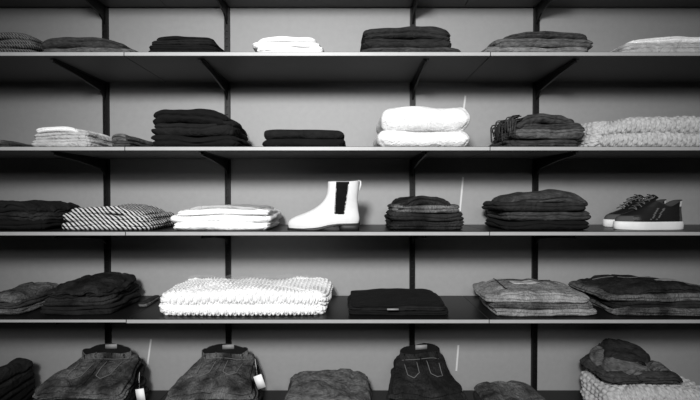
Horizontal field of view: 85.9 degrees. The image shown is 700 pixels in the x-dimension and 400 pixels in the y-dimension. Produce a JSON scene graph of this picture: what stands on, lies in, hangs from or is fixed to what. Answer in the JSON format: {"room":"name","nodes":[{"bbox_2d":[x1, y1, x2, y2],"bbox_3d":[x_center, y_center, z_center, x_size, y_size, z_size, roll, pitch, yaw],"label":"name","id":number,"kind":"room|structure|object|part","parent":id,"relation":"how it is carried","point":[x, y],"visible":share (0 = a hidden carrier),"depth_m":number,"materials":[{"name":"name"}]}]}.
{"room":"clothing store","nodes":[
{"label":"clothing store","id":0,"kind":"room"},
{"bbox_2d":[0,6,699,390],"bbox_3d":[-0.100,-0.075,1.819,5.200,2.900,0.100,0,1,0],"label":"wall","id":1,"kind":"structure","parent":0,"point":[444,265],"depth_m":1.77,"materials":[{"name":"grey paint"}]},
{"bbox_2d":[146,339,151,366],"bbox_3d":[-0.950,0.725,1.779,0.027,0.133,0.001,0,1,0],"label":"strip","id":2,"kind":"object","parent":1,"relation":"attached to","point":[150,339],"visible":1,"depth_m":1.78,"materials":[{"name":"grey paint"}]},
{"bbox_2d":[0,0,699,399],"bbox_3d":[-0.160,-0.047,1.594,4.137,2.350,0.350,0,1,0],"label":"shelving unit","id":3,"kind":"object","parent":1,"relation":"attached to","point":[97,69],"visible":0.68,"depth_m":1.55,"materials":[{"name":"black laminate"}]},
{"bbox_2d":[0,140,33,146],"bbox_3d":[-1.397,-0.223,1.575,0.192,0.037,0.265,0,1,0],"label":"t-shirt","id":4,"kind":"object","parent":3,"relation":"on","point":[3,143],"visible":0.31,"depth_m":1.47,"materials":[{"name":"grey fabric"}]},
{"bbox_2d":[0,358,34,399],"bbox_3d":[-1.477,0.801,1.590,0.114,0.191,0.264,0,1,0],"label":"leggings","id":5,"kind":"object","parent":3,"relation":"on","point":[16,380],"visible":0.98,"depth_m":1.62,"materials":[{"name":"fabric"}]},
{"bbox_2d":[0,32,43,51],"bbox_3d":[-1.325,-0.606,1.574,0.219,0.092,0.263,0,1,0],"label":"sweater","id":6,"kind":"object","parent":3,"relation":"on","point":[9,41],"visible":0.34,"depth_m":1.45,"materials":[{"name":"fabric"}]},
{"bbox_2d":[0,282,58,314],"bbox_3d":[-1.379,0.405,1.572,0.205,0.089,0.253,0,1,0],"label":"folded grey pullovers","id":7,"kind":"object","parent":3,"relation":"on","point":[30,296],"visible":0.84,"depth_m":1.52,"materials":[{"name":"fabric"}]},
{"bbox_2d":[0,200,80,229],"bbox_3d":[-1.317,0.058,1.584,0.278,0.117,0.274,0,1,0],"label":"jackets","id":8,"kind":"object","parent":3,"relation":"on","point":[30,214],"visible":0.82,"depth_m":1.47,"materials":[{"name":"fabric"}]},
{"bbox_2d":[31,126,112,146],"bbox_3d":[-1.125,-0.247,1.576,0.238,0.086,0.264,0,1,0],"label":"sweater","id":9,"kind":"object","parent":3,"relation":"on","point":[60,136],"visible":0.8,"depth_m":1.46,"materials":[{"name":"fabric"}]},
{"bbox_2d":[41,37,137,51],"bbox_3d":[-1.027,-0.602,1.587,0.380,0.085,0.277,0,1,0],"label":"sweater","id":10,"kind":"object","parent":3,"relation":"on","point":[62,44],"visible":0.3,"depth_m":1.46,"materials":[{"name":"fabric"}]},
{"bbox_2d":[32,343,148,399],"bbox_3d":[-1.019,0.773,1.591,0.492,0.246,0.307,0,1,0],"label":"jeans","id":11,"kind":"object","parent":3,"relation":"on","point":[108,371],"visible":1,"depth_m":1.56,"materials":[{"name":"black fabric"}]},
{"bbox_2d":[40,272,140,314],"bbox_3d":[-1.069,0.386,1.584,0.297,0.127,0.277,0,1,0],"label":"folded black hoodies","id":12,"kind":"object","parent":3,"relation":"on","point":[104,292],"visible":1,"depth_m":1.48,"materials":[{"name":"fabric"}]},
{"bbox_3d":[-1.139,-0.050,1.762,0.024,2.350,0.014,0,1,0],"label":"upright rail","id":13,"kind":"part","parent":3,"relation":"part of","materials":[{"name":"black metal"}]},
{"bbox_2d":[61,204,176,229],"bbox_3d":[-0.948,0.067,1.577,0.380,0.099,0.269,0,1,0],"label":"shirts","id":14,"kind":"object","parent":3,"relation":"on","point":[125,216],"visible":0.94,"depth_m":1.46,"materials":[{"name":"fabric"}]},
{"bbox_2d":[112,133,153,146],"bbox_3d":[-0.889,-0.232,1.564,0.086,0.055,0.233,0,1,0],"label":"scarf","id":15,"kind":"object","parent":3,"relation":"on","point":[118,140],"visible":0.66,"depth_m":1.46,"materials":[{"name":"grey fabric"}]},
{"bbox_2d":[138,295,158,306],"bbox_3d":[-0.877,0.440,1.645,0.045,0.018,0.129,0,1,0],"label":"cloth","id":16,"kind":"object","parent":3,"relation":"on","point":[149,301],"visible":1,"depth_m":1.62,"materials":[{"name":"black fabric"}]},
{"bbox_2d":[148,36,224,51],"bbox_3d":[-0.647,-0.600,1.571,0.285,0.080,0.271,0,1,0],"label":"t-shirts","id":17,"kind":"object","parent":3,"relation":"on","point":[167,43],"visible":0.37,"depth_m":1.45,"materials":[{"name":"fabric"}]},
{"bbox_2d":[151,109,251,146],"bbox_3d":[-0.605,-0.283,1.575,0.363,0.156,0.273,0,1,0],"label":"sweater","id":18,"kind":"object","parent":3,"relation":"on","point":[180,127],"visible":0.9,"depth_m":1.46,"materials":[{"name":"fabric"}]},
{"bbox_2d":[165,343,265,399],"bbox_3d":[-0.520,0.757,1.593,0.409,0.278,0.298,0,1,2],"label":"jeans","id":19,"kind":"object","parent":3,"relation":"on","point":[225,371],"visible":1,"depth_m":1.54,"materials":[{"name":"grey fabric"}]},
{"bbox_2d":[170,204,281,229],"bbox_3d":[-0.509,0.067,1.582,0.411,0.098,0.266,0,1,0],"label":"sweater","id":20,"kind":"object","parent":3,"relation":"on","point":[238,216],"visible":1,"depth_m":1.46,"materials":[{"name":"fabric"}]},
{"bbox_3d":[-0.572,-0.050,1.762,0.024,2.350,0.014,0,1,0],"label":"upright rail","id":21,"kind":"part","parent":3,"relation":"part of","materials":[{"name":"black metal"}]},
{"bbox_2d":[159,276,332,315],"bbox_3d":[-0.418,0.392,1.588,0.694,0.115,0.286,0,1,0],"label":"knit blanket","id":22,"kind":"object","parent":3,"relation":"on","point":[297,295],"visible":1,"depth_m":1.47,"materials":[{"name":"white fabric"}]},
{"bbox_2d":[252,36,323,51],"bbox_3d":[-0.240,-0.597,1.577,0.286,0.075,0.267,0,1,0],"label":"shirts","id":23,"kind":"object","parent":3,"relation":"on","point":[278,43],"visible":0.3,"depth_m":1.45,"materials":[{"name":"fabric"}]},
{"bbox_2d":[262,129,345,146],"bbox_3d":[-0.181,-0.241,1.575,0.330,0.073,0.271,0,1,0],"label":"trousers","id":24,"kind":"object","parent":3,"relation":"on","point":[276,137],"visible":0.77,"depth_m":1.45,"materials":[{"name":"fabric"}]},
{"bbox_2d":[287,180,361,230],"bbox_3d":[-0.101,0.018,1.496,0.296,0.198,0.098,0,1,0],"label":"boot","id":25,"kind":"object","parent":3,"relation":"on","point":[339,207],"visible":1,"depth_m":1.47,"materials":[{"name":"white leather"}]},
{"bbox_2d":[283,368,371,399],"bbox_3d":[-0.093,0.830,1.595,0.380,0.133,0.276,0,1,0],"label":"trousers","id":26,"kind":"object","parent":3,"relation":"on","point":[340,384],"visible":1,"depth_m":1.57,"materials":[{"name":"grey fabric"}]},
{"bbox_2d":[347,288,447,315],"bbox_3d":[0.192,0.425,1.578,0.410,0.050,0.284,0,1,0],"label":"sweater","id":27,"kind":"object","parent":3,"relation":"on","point":[381,301],"visible":1,"depth_m":1.48,"materials":[{"name":"fabric"}]},
{"bbox_2d":[360,26,460,51],"bbox_3d":[0.231,-0.618,1.567,0.411,0.117,0.270,0,1,0],"label":"sweater","id":28,"kind":"object","parent":3,"relation":"on","point":[410,38],"visible":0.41,"depth_m":1.45,"materials":[{"name":"grey fabric"}]},
{"bbox_3d":[0.292,-0.050,1.762,0.024,2.350,0.014,0,1,0],"label":"upright rail","id":29,"kind":"part","parent":3,"relation":"part of","materials":[{"name":"black metal"}]},
{"bbox_2d":[373,106,469,146],"bbox_3d":[0.287,-0.288,1.570,0.370,0.168,0.257,0,1,0],"label":"towels","id":30,"kind":"object","parent":3,"relation":"on","point":[408,126],"visible":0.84,"depth_m":1.45,"materials":[{"name":"fabric"}]},
{"bbox_2d":[384,196,463,229],"bbox_3d":[0.304,0.049,1.585,0.310,0.135,0.272,0,1,0],"label":"jeans","id":31,"kind":"object","parent":3,"relation":"on","point":[410,212],"visible":1,"depth_m":1.46,"materials":[{"name":"black fabric"}]},
{"bbox_2d":[386,343,465,399],"bbox_3d":[0.311,0.773,1.592,0.324,0.247,0.278,0,1,0],"label":"jeans","id":32,"kind":"object","parent":3,"relation":"on","point":[420,371],"visible":1,"depth_m":1.55,"materials":[{"name":"fabric"}]},
{"bbox_2d":[473,380,545,399],"bbox_3d":[0.693,0.856,1.589,0.302,0.080,0.256,0,1,0],"label":"jeans","id":33,"kind":"object","parent":3,"relation":"on","point":[496,390],"visible":1,"depth_m":1.63,"materials":[{"name":"fabric"}]},
{"bbox_2d":[473,278,596,316],"bbox_3d":[0.758,0.399,1.584,0.457,0.101,0.268,0,1,0],"label":"jeans","id":34,"kind":"object","parent":3,"relation":"on","point":[528,296],"visible":1,"depth_m":1.47,"materials":[{"name":"fabric"}]},
{"bbox_3d":[0.868,-0.050,1.762,0.024,2.350,0.014,0,1,0],"label":"upright rail","id":35,"kind":"part","parent":3,"relation":"part of","materials":[{"name":"black metal"}]},
{"bbox_2d":[482,189,590,229],"bbox_3d":[0.768,0.036,1.578,0.377,0.162,0.267,0,1,0],"label":"folded dark pullovers","id":36,"kind":"object","parent":3,"relation":"on","point":[548,209],"visible":1,"depth_m":1.46,"materials":[{"name":"black fabric"}]},
{"bbox_2d":[488,113,584,146],"bbox_3d":[0.757,-0.273,1.573,0.327,0.136,0.294,0,1,0],"label":"folded fringed scarves","id":37,"kind":"object","parent":3,"relation":"on","point":[540,129],"visible":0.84,"depth_m":1.45,"materials":[{"name":"grey fabric"}]},
{"bbox_2d":[481,31,592,51],"bbox_3d":[0.730,-0.608,1.571,0.435,0.096,0.276,0,1,0],"label":"t-shirts","id":38,"kind":"object","parent":3,"relation":"on","point":[539,41],"visible":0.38,"depth_m":1.45,"materials":[{"name":"fabric"}]},
{"bbox_2d":[568,274,699,315],"bbox_3d":[1.242,0.388,1.583,0.518,0.124,0.284,0,1,0],"label":"denim","id":39,"kind":"object","parent":3,"relation":"on","point":[632,295],"visible":0.94,"depth_m":1.47,"materials":[{"name":"black fabric"}]},
{"bbox_2d":[576,116,699,146],"bbox_3d":[1.205,-0.271,1.578,0.557,0.134,0.276,0,1,0],"label":"knit sweater","id":40,"kind":"object","parent":3,"relation":"on","point":[677,131],"visible":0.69,"depth_m":1.45,"materials":[{"name":"white fabric"}]},
{"bbox_2d":[580,369,699,399],"bbox_3d":[1.244,0.816,1.595,0.466,0.160,0.285,0,1,0],"label":"cardigan","id":41,"kind":"object","parent":3,"relation":"on","point":[593,387],"visible":0.72,"depth_m":1.51,"materials":[{"name":"white fabric"}]},
{"bbox_2d":[579,338,682,383],"bbox_3d":[1.199,0.678,1.607,0.356,0.114,0.255,0,1,0],"label":"sweater","id":42,"kind":"object","parent":41,"relation":"on","point":[618,361],"visible":1,"depth_m":1.55,"materials":[{"name":"grey fabric"}]},
{"bbox_2d":[602,194,683,229],"bbox_3d":[1.211,0.046,1.565,0.305,0.141,0.206,0,1,0],"label":"sneakers","id":43,"kind":"object","parent":3,"relation":"on","point":[639,213],"visible":1,"depth_m":1.48,"materials":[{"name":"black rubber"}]},
{"bbox_2d":[611,36,699,51],"bbox_3d":[1.297,-0.600,1.569,0.498,0.080,0.272,0,1,0],"label":"shirts","id":44,"kind":"object","parent":3,"relation":"on","point":[672,43],"visible":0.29,"depth_m":1.45,"materials":[{"name":"fabric"}]},
{"bbox_2d":[455,345,458,370],"bbox_3d":[0.508,0.748,1.779,0.017,0.123,0.001,0,1,0],"label":"strip","id":45,"kind":"object","parent":1,"relation":"attached to","point":[457,345],"visible":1,"depth_m":1.78,"materials":[{"name":"grey paint"}]},
{"bbox_2d":[459,177,463,210],"bbox_3d":[0.524,-0.028,1.768,0.022,0.161,0.001,0,1,0],"label":"strip","id":46,"kind":"object","parent":1,"relation":"attached to","point":[462,177],"visible":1,"depth_m":1.77,"materials":[{"name":"white paint"}]}
]}

